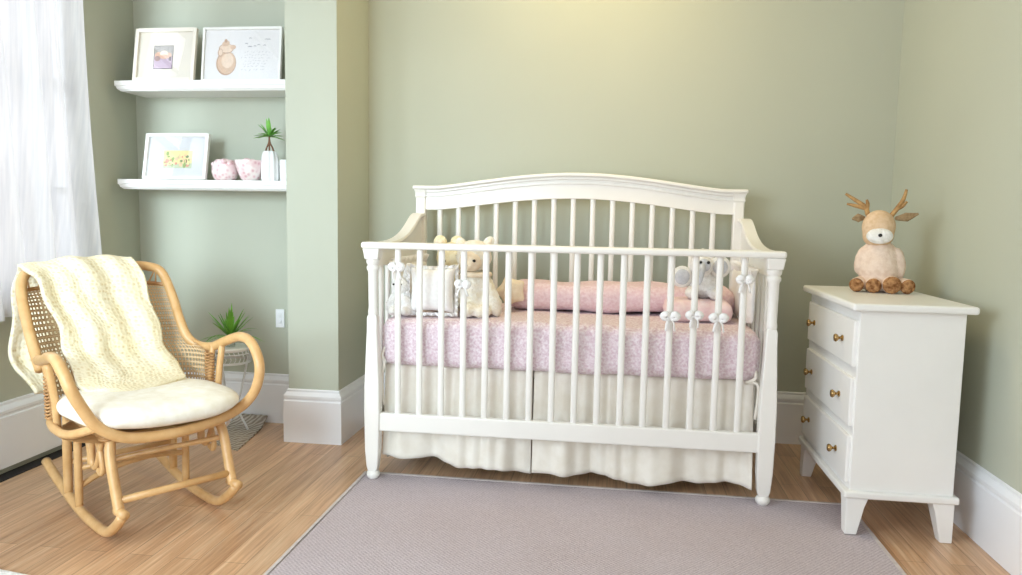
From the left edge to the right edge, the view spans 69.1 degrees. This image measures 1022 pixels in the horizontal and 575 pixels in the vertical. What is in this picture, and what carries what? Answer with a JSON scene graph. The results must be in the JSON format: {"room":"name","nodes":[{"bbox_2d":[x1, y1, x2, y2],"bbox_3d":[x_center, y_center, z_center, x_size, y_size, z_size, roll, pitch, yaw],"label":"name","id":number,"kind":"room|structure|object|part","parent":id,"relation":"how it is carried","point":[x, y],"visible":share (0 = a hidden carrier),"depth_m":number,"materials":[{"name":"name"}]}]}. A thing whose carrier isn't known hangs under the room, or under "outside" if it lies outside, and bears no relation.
{"room":"bedroom","nodes":[
{"label":"bedroom","id":0,"kind":"room"},
{"bbox_2d":[0,0,140,473],"bbox_3d":[-2.158,-0.398,1.110,0.120,2.500,4.865,2,6,8],"label":"wall","id":1,"kind":"structure","parent":0,"point":[108,24],"depth_m":3.31,"materials":[{"name":"green paint"}]},
{"bbox_2d":[0,392,62,469],"bbox_3d":[-2.108,0.699,1.192,0.023,0.243,4.835,2,6,8],"label":"baseboard","id":2,"kind":"structure","parent":1,"relation":"attached to","point":[25,434],"depth_m":2.84,"materials":[{"name":"white wood"}]},
{"bbox_2d":[0,443,85,482],"bbox_3d":[-2.092,0.849,1.205,0.060,0.003,4.835,2,6,8],"label":"trim","id":3,"kind":"structure","parent":1,"relation":"attached to","point":[19,470],"depth_m":2.86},
{"bbox_2d":[0,0,101,321],"bbox_3d":[-1.857,-0.746,2.249,0.143,1.780,2.060,2,6,8],"label":"window curtain","id":4,"kind":"object","parent":1,"relation":"hanging from","point":[49,208],"visible":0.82,"depth_m":2.78,"materials":[{"name":"white fabric"}]},
{"bbox_2d":[133,0,288,373],"bbox_3d":[-1.387,-0.620,3.508,0.980,2.500,0.120,2,6,8],"label":"wall niche","id":5,"kind":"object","parent":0,"point":[218,250],"visible":0.22,"depth_m":3.47,"materials":[{"name":"green paint"}]},
{"bbox_2d":[114,79,284,97],"bbox_3d":[-1.326,-0.885,3.310,0.818,0.043,0.205,2,6,8],"label":"wall shelf","id":6,"kind":"object","parent":5,"relation":"attached to","point":[262,87],"visible":0.86,"depth_m":3.24,"materials":[{"name":"white wood"}]},
{"bbox_2d":[132,27,198,80],"bbox_3d":[-1.527,-1.027,3.277,0.290,0.240,0.058,2,6,8],"label":"picture frame","id":7,"kind":"object","parent":6,"relation":"on","point":[159,53],"visible":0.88,"depth_m":3.28,"materials":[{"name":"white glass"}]},
{"bbox_2d":[153,45,173,68],"bbox_3d":[-1.537,-1.018,3.280,0.092,0.106,0.002,2,-4,8],"label":"art","id":8,"kind":"object","parent":7,"relation":"attached to","point":[163,55],"depth_m":3.28},
{"bbox_2d":[201,26,283,79],"bbox_3d":[-1.173,-1.017,3.238,0.362,0.240,0.048,2,6,7],"label":"picture frame","id":9,"kind":"object","parent":6,"relation":"on","point":[251,52],"visible":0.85,"depth_m":3.24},
{"bbox_2d":[216,38,267,74],"bbox_3d":[-1.169,-1.009,3.238,0.247,0.166,0.002,2,-2,7],"label":"art","id":10,"kind":"object","parent":9,"relation":"attached to","point":[226,61],"depth_m":3.25},
{"bbox_2d":[117,179,285,191],"bbox_3d":[-1.333,-0.459,3.351,0.818,0.043,0.205,2,6,8],"label":"wall shelf","id":11,"kind":"object","parent":5,"relation":"attached to","point":[138,184],"visible":0.86,"depth_m":3.26,"materials":[{"name":"white wood"}]},
{"bbox_2d":[142,133,210,179],"bbox_3d":[-1.490,-0.583,3.305,0.302,0.209,0.058,2,6,8],"label":"picture frame","id":12,"kind":"object","parent":11,"relation":"on","point":[168,156],"visible":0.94,"depth_m":3.31,"materials":[{"name":"white wood"}]},
{"bbox_2d":[163,150,192,167],"bbox_3d":[-1.485,-0.571,3.305,0.138,0.080,0.001,2,-6,8],"label":"art","id":13,"kind":"object","parent":12,"relation":"attached to","point":[171,158],"depth_m":3.31,"materials":[{"name":"multicoloured paper"}]},
{"bbox_2d":[211,158,238,179],"bbox_3d":[-1.265,-0.523,3.282,0.116,0.098,0.114,2,6,8],"label":"pot","id":14,"kind":"object","parent":11,"relation":"on","point":[222,169],"visible":0.97,"depth_m":3.24,"materials":[{"name":"pink ceramic"}]},
{"bbox_2d":[234,158,261,180],"bbox_3d":[-1.144,-0.519,3.256,0.131,0.100,0.131,2,6,8],"label":"pot","id":15,"kind":"object","parent":11,"relation":"on","point":[248,169],"visible":0.98,"depth_m":3.21,"materials":[{"name":"pink ceramic"}]},
{"bbox_2d":[254,118,284,180],"bbox_3d":[-1.053,-0.602,3.233,0.131,0.274,0.140,-1,6,-16],"label":"vase","id":16,"kind":"object","parent":11,"relation":"on","point":[270,161],"visible":0.98,"depth_m":3.21,"materials":[{"name":"white ceramic"}]},
{"bbox_3d":[-1.051,-0.620,3.233,0.048,0.081,0.007,2,6,8],"label":"stem","id":17,"kind":"part","parent":16,"relation":"part of","materials":[{"name":"brown plant"}]},
{"bbox_2d":[279,160,285,180],"bbox_3d":[-0.983,-0.511,3.249,0.057,0.092,0.058,2,6,8],"label":"jar","id":18,"kind":"object","parent":11,"relation":"on","point":[282,163],"visible":0.44,"depth_m":3.22,"materials":[{"name":"white ceramic"}]},
{"bbox_2d":[184,369,288,422],"bbox_3d":[-1.356,0.516,3.543,0.860,0.234,0.018,2,6,8],"label":"baseboard","id":19,"kind":"structure","parent":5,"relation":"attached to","point":[269,402],"depth_m":3.51,"materials":[{"name":"white wood"}]},
{"bbox_2d":[276,309,284,327],"bbox_3d":[-1.081,0.145,3.471,0.043,0.086,0.013,2,6,8],"label":"wall switch","id":20,"kind":"object","parent":5,"relation":"attached to","point":[280,313],"visible":1,"depth_m":3.47,"materials":[{"name":"white plastic"}]},
{"bbox_2d":[284,0,368,390],"bbox_3d":[-0.799,-0.595,3.362,0.225,2.500,0.520,2,6,8],"label":"wall pier","id":21,"kind":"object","parent":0,"point":[327,41],"visible":0.67,"depth_m":3.16,"materials":[{"name":"green paint"}]},
{"bbox_2d":[283,374,364,444],"bbox_3d":[-0.828,0.539,3.405,0.261,0.234,0.418,2,6,8],"label":"baseboard","id":22,"kind":"object","parent":21,"relation":"attached to","point":[330,417],"visible":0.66,"depth_m":3.21,"materials":[{"name":"white wood"}]},
{"bbox_2d":[0,420,1010,574],"bbox_3d":[-0.415,0.928,1.121,3.650,0.080,5.120,2,6,8],"label":"floor","id":23,"kind":"structure","parent":0,"point":[287,487],"depth_m":2.49,"materials":[{"name":"brown wood"}]},
{"bbox_2d":[0,569,26,574],"bbox_3d":[-1.559,0.798,1.768,0.680,0.012,0.703,2,6,8],"label":"rug","id":24,"kind":"object","parent":23,"relation":"on","point":[2,572],"visible":1,"depth_m":2.00,"materials":[{"name":"white fabric"}]},
{"bbox_2d":[15,261,264,536],"bbox_3d":[-1.265,0.333,2.470,0.734,0.809,0.607,6,8,42],"label":"rocking chair","id":25,"kind":"object","parent":23,"relation":"on","point":[50,363],"visible":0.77,"depth_m":2.41,"materials":[{"name":"wood"}]},
{"bbox_3d":[-1.418,0.330,2.279,0.020,0.194,0.036,6,8,42],"label":"arm post","id":26,"kind":"part","parent":25,"relation":"part of","materials":[{"name":"wicker"}]},
{"bbox_3d":[-1.383,0.329,2.239,0.022,0.206,0.042,6,8,42],"label":"arm post","id":27,"kind":"part","parent":25,"relation":"part of","materials":[{"name":"wood"}]},
{"bbox_3d":[-1.466,0.541,2.458,0.048,0.297,0.034,6,8,42],"label":"leg","id":28,"kind":"part","parent":25,"relation":"part of","materials":[{"name":"wood"}]},
{"bbox_3d":[-1.325,0.434,2.314,0.375,0.026,0.024,6,8,42],"label":"rail","id":29,"kind":"part","parent":25,"relation":"part of","materials":[{"name":"wood"}]},
{"bbox_2d":[8,254,185,393],"bbox_3d":[-1.371,0.135,2.515,0.568,0.477,0.360,4,7,31],"label":"knitted throw","id":30,"kind":"object","parent":25,"relation":"on","point":[110,331],"visible":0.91,"depth_m":2.51,"materials":[{"name":"beige fabric"}]},
{"bbox_3d":[-1.168,0.547,2.181,0.041,0.233,0.113,-3,7,-37],"label":"leg","id":31,"kind":"part","parent":25,"relation":"part of","materials":[{"name":"wood"}]},
{"bbox_3d":[-1.133,0.654,2.154,0.062,0.028,0.028,6,8,42],"label":"foot knob","id":32,"kind":"part","parent":25,"relation":"part of","materials":[{"name":"wood"}]},
{"bbox_3d":[-1.237,0.182,2.431,0.650,0.501,0.607,6,8,42],"label":"hoop frame","id":33,"kind":"part","parent":25,"relation":"part of","materials":[{"name":"wood"}]},
{"bbox_2d":[56,378,238,428],"bbox_3d":[-1.144,0.363,2.362,0.440,0.094,0.505,6,8,42],"label":"seat cushion","id":34,"kind":"object","parent":25,"relation":"on","point":[189,399],"visible":0.8,"depth_m":2.23,"materials":[{"name":"beige fabric"}]},
{"bbox_3d":[-1.234,0.521,2.707,0.048,0.297,0.034,6,8,42],"label":"leg","id":35,"kind":"part","parent":25,"relation":"part of","materials":[{"name":"wood"}]},
{"bbox_3d":[-1.070,0.299,2.653,0.020,0.194,0.036,6,8,42],"label":"arm post","id":36,"kind":"part","parent":25,"relation":"part of","materials":[{"name":"wicker"}]},
{"bbox_3d":[-1.028,0.297,2.621,0.022,0.206,0.042,6,8,42],"label":"arm post","id":37,"kind":"part","parent":25,"relation":"part of","materials":[{"name":"wood"}]},
{"bbox_3d":[-0.936,0.526,2.431,0.113,0.233,0.041,5,7,33],"label":"leg","id":38,"kind":"part","parent":25,"relation":"part of","materials":[{"name":"wood"}]},
{"bbox_3d":[-0.898,0.634,2.407,0.062,0.028,0.028,6,8,42],"label":"foot knob","id":39,"kind":"part","parent":25,"relation":"part of","materials":[{"name":"wood"}]},
{"bbox_2d":[217,413,267,450],"bbox_3d":[-1.226,0.639,3.305,0.168,0.047,0.436,1,6,-1],"label":"door mat","id":40,"kind":"object","parent":23,"relation":"on","point":[239,435],"visible":0.74,"depth_m":3.38,"materials":[{"name":"beige wicker"}]},
{"bbox_2d":[208,343,251,429],"bbox_3d":[-1.248,0.452,3.302,0.186,0.385,0.186,2,6,8],"label":"plant stand","id":41,"kind":"object","parent":40,"relation":"on","point":[238,347],"visible":0.53,"depth_m":3.26,"materials":[{"name":"white metal"}]},
{"bbox_3d":[-1.257,0.464,3.248,0.010,0.371,0.065,2,6,9],"label":"leg","id":42,"kind":"part","parent":41,"relation":"part of","materials":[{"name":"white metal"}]},
{"bbox_2d":[200,304,263,345],"bbox_3d":[-1.234,0.165,3.261,0.314,0.192,0.289,2,6,8],"label":"spider plant","id":43,"kind":"object","parent":41,"relation":"on","point":[230,327],"visible":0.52,"depth_m":3.25,"materials":[{"name":"green plant"}]},
{"bbox_3d":[-1.195,0.457,3.323,0.064,0.371,0.010,-1,6,-21],"label":"leg","id":44,"kind":"part","parent":41,"relation":"part of","materials":[{"name":"white metal"}]},
{"bbox_2d":[361,173,786,505],"bbox_3d":[0.236,0.122,2.969,1.483,1.186,0.734,2,6,8],"label":"crib","id":45,"kind":"object","parent":23,"relation":"on","point":[747,248],"visible":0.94,"depth_m":2.69,"materials":[{"name":"white paint"}]},
{"bbox_3d":[-0.513,0.391,2.762,0.057,0.592,0.044,2,6,8],"label":"post","id":46,"kind":"part","parent":45,"relation":"part of","materials":[{"name":"white paint"}]},
{"bbox_2d":[388,262,404,279],"bbox_3d":[-0.413,-0.061,2.698,0.067,0.065,0.054,2,6,8],"label":"ribbon bow","id":47,"kind":"object","parent":45,"relation":"attached to","point":[392,266],"visible":1,"depth_m":2.68,"materials":[{"name":"white fabric"}]},
{"bbox_3d":[-0.456,-0.200,3.040,0.022,0.188,0.626,2,6,8],"label":"panel","id":48,"kind":"part","parent":45,"relation":"part of","materials":[{"name":"white paint"}]},
{"bbox_2d":[389,253,428,292],"bbox_3d":[-0.412,-0.027,3.048,0.044,0.213,0.501,2,6,8],"label":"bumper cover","id":49,"kind":"object","parent":45,"relation":"attached to","point":[412,259],"visible":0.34,"depth_m":2.98,"materials":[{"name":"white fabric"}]},
{"bbox_3d":[-0.412,0.090,3.399,0.044,1.074,0.044,2,6,8],"label":"post","id":50,"kind":"part","parent":45,"relation":"part of","materials":[{"name":"white paint"}]},
{"bbox_2d":[454,279,470,296],"bbox_3d":[-0.172,0.001,2.669,0.064,0.062,0.053,2,6,8],"label":"ribbon bow","id":51,"kind":"object","parent":45,"relation":"attached to","point":[466,284],"visible":1,"depth_m":2.65,"materials":[{"name":"white fabric"}]},
{"bbox_2d":[382,363,753,489],"bbox_3d":[0.224,0.484,2.984,1.375,0.395,0.606,2,6,8],"label":"bed skirt","id":52,"kind":"object","parent":45,"relation":"hanging from","point":[642,465],"visible":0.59,"depth_m":2.73,"materials":[{"name":"beige fabric"}]},
{"bbox_3d":[-0.204,0.495,2.782,0.562,0.393,0.064,2,6,8],"label":"panel","id":53,"kind":"part","parent":52,"relation":"part of","materials":[{"name":"beige fabric"}]},
{"bbox_3d":[0.468,0.518,2.683,0.784,0.395,0.074,2,6,8],"label":"panel","id":54,"kind":"part","parent":52,"relation":"part of","materials":[{"name":"beige fabric"}]},
{"bbox_3d":[0.185,0.519,2.676,1.393,0.069,0.028,2,6,8],"label":"rail","id":55,"kind":"part","parent":45,"relation":"part of","materials":[{"name":"white paint"}]},
{"bbox_2d":[383,303,760,379],"bbox_3d":[0.234,0.195,2.976,1.376,0.189,0.622,2,6,8],"label":"mattress","id":56,"kind":"object","parent":45,"relation":"on","point":[564,318],"visible":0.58,"depth_m":2.69,"materials":[{"name":"pink fabric"}]},
{"bbox_2d":[381,346,385,404],"bbox_3d":[-0.478,0.330,2.787,0.022,0.222,0.030,2,6,8],"label":"tie","id":57,"kind":"object","parent":56,"relation":"hanging from","point":[383,350],"visible":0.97,"depth_m":2.77,"materials":[{"name":"beige fabric"}]},
{"bbox_2d":[386,263,415,315],"bbox_3d":[-0.416,0.006,2.824,0.119,0.200,0.127,2,6,8],"label":"plush bunny","id":58,"kind":"object","parent":56,"relation":"on","point":[406,306],"visible":0.63,"depth_m":2.80},
{"bbox_2d":[406,263,459,316],"bbox_3d":[-0.297,0.009,2.807,0.202,0.200,0.082,1,6,0],"label":"cushion","id":59,"kind":"object","parent":56,"relation":"on","point":[430,273],"visible":0.79,"depth_m":2.78,"materials":[{"name":"white fabric"}]},
{"bbox_2d":[434,235,461,311],"bbox_3d":[-0.228,-0.057,3.007,0.211,0.306,0.221,2,6,8],"label":"teddy bear","id":60,"kind":"object","parent":56,"relation":"on","point":[450,256],"visible":0.14,"depth_m":2.96},
{"bbox_2d":[453,236,501,317],"bbox_3d":[-0.133,-0.041,2.828,0.201,0.306,0.165,2,6,8],"label":"teddy bear","id":61,"kind":"object","parent":56,"relation":"on","point":[474,258],"visible":0.59,"depth_m":2.81},
{"bbox_2d":[456,240,491,271],"bbox_3d":[-0.142,-0.120,2.839,0.139,0.125,0.109,2,6,8],"label":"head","id":62,"kind":"object","parent":61,"relation":"attached to","point":[474,258],"depth_m":2.79},
{"bbox_2d":[496,278,523,303],"bbox_3d":[-0.004,0.014,2.984,0.117,0.120,0.052,2,6,8],"label":"cushion","id":63,"kind":"object","parent":56,"relation":"on","point":[517,295],"visible":0.65,"depth_m":2.96,"materials":[{"name":"beige fabric"}]},
{"bbox_2d":[511,279,527,308],"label":"bolster pillow","id":64,"kind":"object","parent":56,"relation":"on","point":[521,304],"depth_m":3.02,"materials":[{"name":"fabric"}]},
{"bbox_2d":[534,279,550,309],"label":"bolster pillow","id":65,"kind":"object","parent":56,"relation":"on","point":[541,287],"depth_m":3.00,"materials":[{"name":"pink fabric"}]},
{"bbox_2d":[580,281,596,311],"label":"bolster pillow","id":66,"kind":"object","parent":56,"relation":"on","point":[588,289],"depth_m":2.98,"materials":[{"name":"pink fabric"}]},
{"bbox_2d":[663,297,732,321],"bbox_3d":[0.712,0.084,2.844,0.250,0.084,0.193,2,6,8],"label":"cushion","id":67,"kind":"object","parent":56,"relation":"on","point":[682,305],"visible":0.55,"depth_m":2.76,"materials":[{"name":"pink fabric"}]},
{"bbox_2d":[675,248,730,299],"bbox_3d":[0.730,-0.051,2.821,0.180,0.195,0.158,-3,7,-32],"label":"elephant","id":68,"kind":"object","parent":67,"relation":"on","point":[707,267],"visible":0.62,"depth_m":2.81},
{"bbox_2d":[745,370,759,419],"bbox_3d":[0.844,0.377,2.604,0.055,0.172,0.028,2,6,8],"label":"tie","id":69,"kind":"object","parent":56,"relation":"hanging from","point":[751,381],"visible":0.99,"depth_m":2.59,"materials":[{"name":"beige fabric"}]},
{"bbox_3d":[0.194,-0.133,2.611,1.483,0.024,0.064,2,6,8],"label":"rail","id":70,"kind":"part","parent":45,"relation":"part of","materials":[{"name":"white paint"}]},
{"bbox_2d":[660,311,680,330],"bbox_3d":[0.552,0.115,2.579,0.073,0.071,0.054,2,6,8],"label":"ribbon bow","id":71,"kind":"object","parent":45,"relation":"attached to","point":[666,316],"visible":1,"depth_m":2.56,"materials":[{"name":"white fabric"}]},
{"bbox_2d":[685,310,703,327],"bbox_3d":[0.633,0.108,2.567,0.064,0.061,0.053,2,6,8],"label":"ribbon bow","id":72,"kind":"object","parent":45,"relation":"attached to","point":[690,315],"visible":1,"depth_m":2.54,"materials":[{"name":"white fabric"}]},
{"bbox_2d":[708,313,728,332],"bbox_3d":[0.713,0.119,2.557,0.070,0.068,0.054,2,6,8],"label":"ribbon bow","id":73,"kind":"object","parent":45,"relation":"attached to","point":[714,318],"visible":1,"depth_m":2.54,"materials":[{"name":"white fabric"}]},
{"bbox_3d":[0.961,0.133,3.210,0.044,1.074,0.044,2,6,8],"label":"post","id":74,"kind":"part","parent":45,"relation":"part of","materials":[{"name":"white paint"}]},
{"bbox_2d":[729,260,758,323],"bbox_3d":[0.893,0.014,2.868,0.044,0.213,0.501,2,6,8],"label":"bumper cover","id":75,"kind":"object","parent":45,"relation":"attached to","point":[734,286],"visible":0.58,"depth_m":2.72,"materials":[{"name":"white fabric"}]},
{"bbox_2d":[736,275,754,292],"bbox_3d":[0.796,-0.014,2.532,0.064,0.062,0.053,2,6,8],"label":"ribbon bow","id":76,"kind":"object","parent":45,"relation":"attached to","point":[740,279],"visible":1,"depth_m":2.51,"materials":[{"name":"white fabric"}]},
{"bbox_3d":[0.943,-0.156,2.848,0.022,0.188,0.626,2,6,8],"label":"panel","id":77,"kind":"part","parent":45,"relation":"part of","materials":[{"name":"white paint"}]},
{"bbox_3d":[0.931,0.509,2.910,0.026,0.069,0.630,2,6,8],"label":"rail","id":78,"kind":"part","parent":45,"relation":"part of","materials":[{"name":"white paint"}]},
{"bbox_3d":[0.886,0.435,2.570,0.057,0.592,0.044,2,6,8],"label":"post","id":79,"kind":"part","parent":45,"relation":"part of","materials":[{"name":"white paint"}]},
{"bbox_2d":[263,471,906,574],"bbox_3d":[0.171,0.835,1.714,1.774,0.010,2.083,2,6,8],"label":"area rug","id":80,"kind":"object","parent":23,"relation":"on","point":[389,523],"visible":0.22,"depth_m":2.33,"materials":[{"name":"grey carpet"}]},
{"bbox_2d":[798,285,979,543],"bbox_3d":[1.258,0.397,2.590,0.373,0.747,0.626,2,6,8],"label":"dresser","id":81,"kind":"object","parent":23,"relation":"on","point":[883,372],"visible":0.98,"depth_m":2.31,"materials":[{"name":"white wood"}]},
{"bbox_3d":[1.111,0.499,2.805,0.029,0.027,0.027,2,6,8],"label":"knob","id":82,"kind":"part","parent":81,"relation":"part of","materials":[{"name":"gold metal"}]},
{"bbox_3d":[1.170,0.677,2.895,0.065,0.127,0.065,2,6,8],"label":"leg","id":83,"kind":"part","parent":81,"relation":"part of","materials":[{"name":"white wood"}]},
{"bbox_3d":[1.114,0.316,2.787,0.029,0.027,0.027,2,6,8],"label":"knob","id":84,"kind":"part","parent":81,"relation":"part of","materials":[{"name":"gold metal"}]},
{"bbox_3d":[1.118,0.131,2.769,0.029,0.027,0.027,2,6,8],"label":"knob","id":85,"kind":"part","parent":81,"relation":"part of","materials":[{"name":"gold metal"}]},
{"bbox_3d":[1.111,0.519,2.623,0.022,0.150,0.548,2,6,8],"label":"drawer","id":86,"kind":"part","parent":81,"relation":"part of","materials":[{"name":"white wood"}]},
{"bbox_3d":[1.115,0.336,2.605,0.022,0.155,0.548,2,6,8],"label":"drawer","id":87,"kind":"part","parent":81,"relation":"part of","materials":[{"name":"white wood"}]},
{"bbox_3d":[1.063,0.532,2.463,0.029,0.027,0.027,2,6,8],"label":"knob","id":88,"kind":"part","parent":81,"relation":"part of","materials":[{"name":"gold metal"}]},
{"bbox_3d":[1.118,0.151,2.587,0.022,0.147,0.548,2,6,8],"label":"drawer","id":89,"kind":"part","parent":81,"relation":"part of","materials":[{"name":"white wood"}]},
{"bbox_3d":[1.066,0.349,2.445,0.029,0.027,0.027,2,6,8],"label":"knob","id":90,"kind":"part","parent":81,"relation":"part of","materials":[{"name":"gold metal"}]},
{"bbox_3d":[1.070,0.164,2.427,0.029,0.027,0.027,2,6,8],"label":"knob","id":91,"kind":"part","parent":81,"relation":"part of","materials":[{"name":"gold metal"}]},
{"bbox_3d":[1.097,0.722,2.381,0.065,0.120,0.065,2,6,8],"label":"leg","id":92,"kind":"part","parent":81,"relation":"part of","materials":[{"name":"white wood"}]},
{"bbox_2d":[845,189,918,293],"bbox_3d":[1.312,-0.163,2.630,0.198,0.368,0.180,0,6,-11],"label":"deer","id":93,"kind":"object","parent":81,"relation":"on","point":[880,266],"visible":1,"depth_m":2.61},
{"bbox_3d":[1.248,-0.014,2.662,0.051,0.053,0.067,6,7,40],"label":"leg","id":94,"kind":"part","parent":93,"relation":"part of","materials":[{"name":"brown fabric"}]},
{"bbox_3d":[1.379,-0.007,2.606,0.053,0.054,0.063,1,6,-1],"label":"leg","id":95,"kind":"part","parent":93,"relation":"part of","materials":[{"name":"brown fabric"}]},
{"bbox_3d":[1.350,0.734,2.347,0.065,0.127,0.065,2,6,8],"label":"leg","id":96,"kind":"part","parent":81,"relation":"part of","materials":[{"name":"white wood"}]},
{"bbox_2d":[369,0,904,391],"bbox_3d":[0.551,-0.573,3.377,2.445,2.500,0.120,2,6,8],"label":"wall","id":97,"kind":"structure","parent":0,"point":[793,104],"depth_m":3.29,"materials":[{"name":"green paint"}]},
{"bbox_2d":[384,372,805,444],"bbox_3d":[0.462,0.559,3.428,2.325,0.234,0.018,2,6,8],"label":"baseboard","id":98,"kind":"structure","parent":97,"relation":"attached to","point":[790,405],"depth_m":3.31,"materials":[{"name":"white wood"}]},
{"bbox_2d":[890,0,1021,493],"bbox_3d":[1.347,-0.296,0.695,0.120,2.500,5.000,2,6,8],"label":"wall","id":99,"kind":"structure","parent":0,"point":[958,152],"depth_m":2.46,"materials":[{"name":"green paint"}]},
{"bbox_2d":[953,450,1021,574],"bbox_3d":[1.259,0.830,0.815,0.018,0.234,5.000,2,6,8],"label":"baseboard","id":100,"kind":"structure","parent":99,"relation":"attached to","point":[988,511],"depth_m":2.25,"materials":[{"name":"white wood"}]}
]}

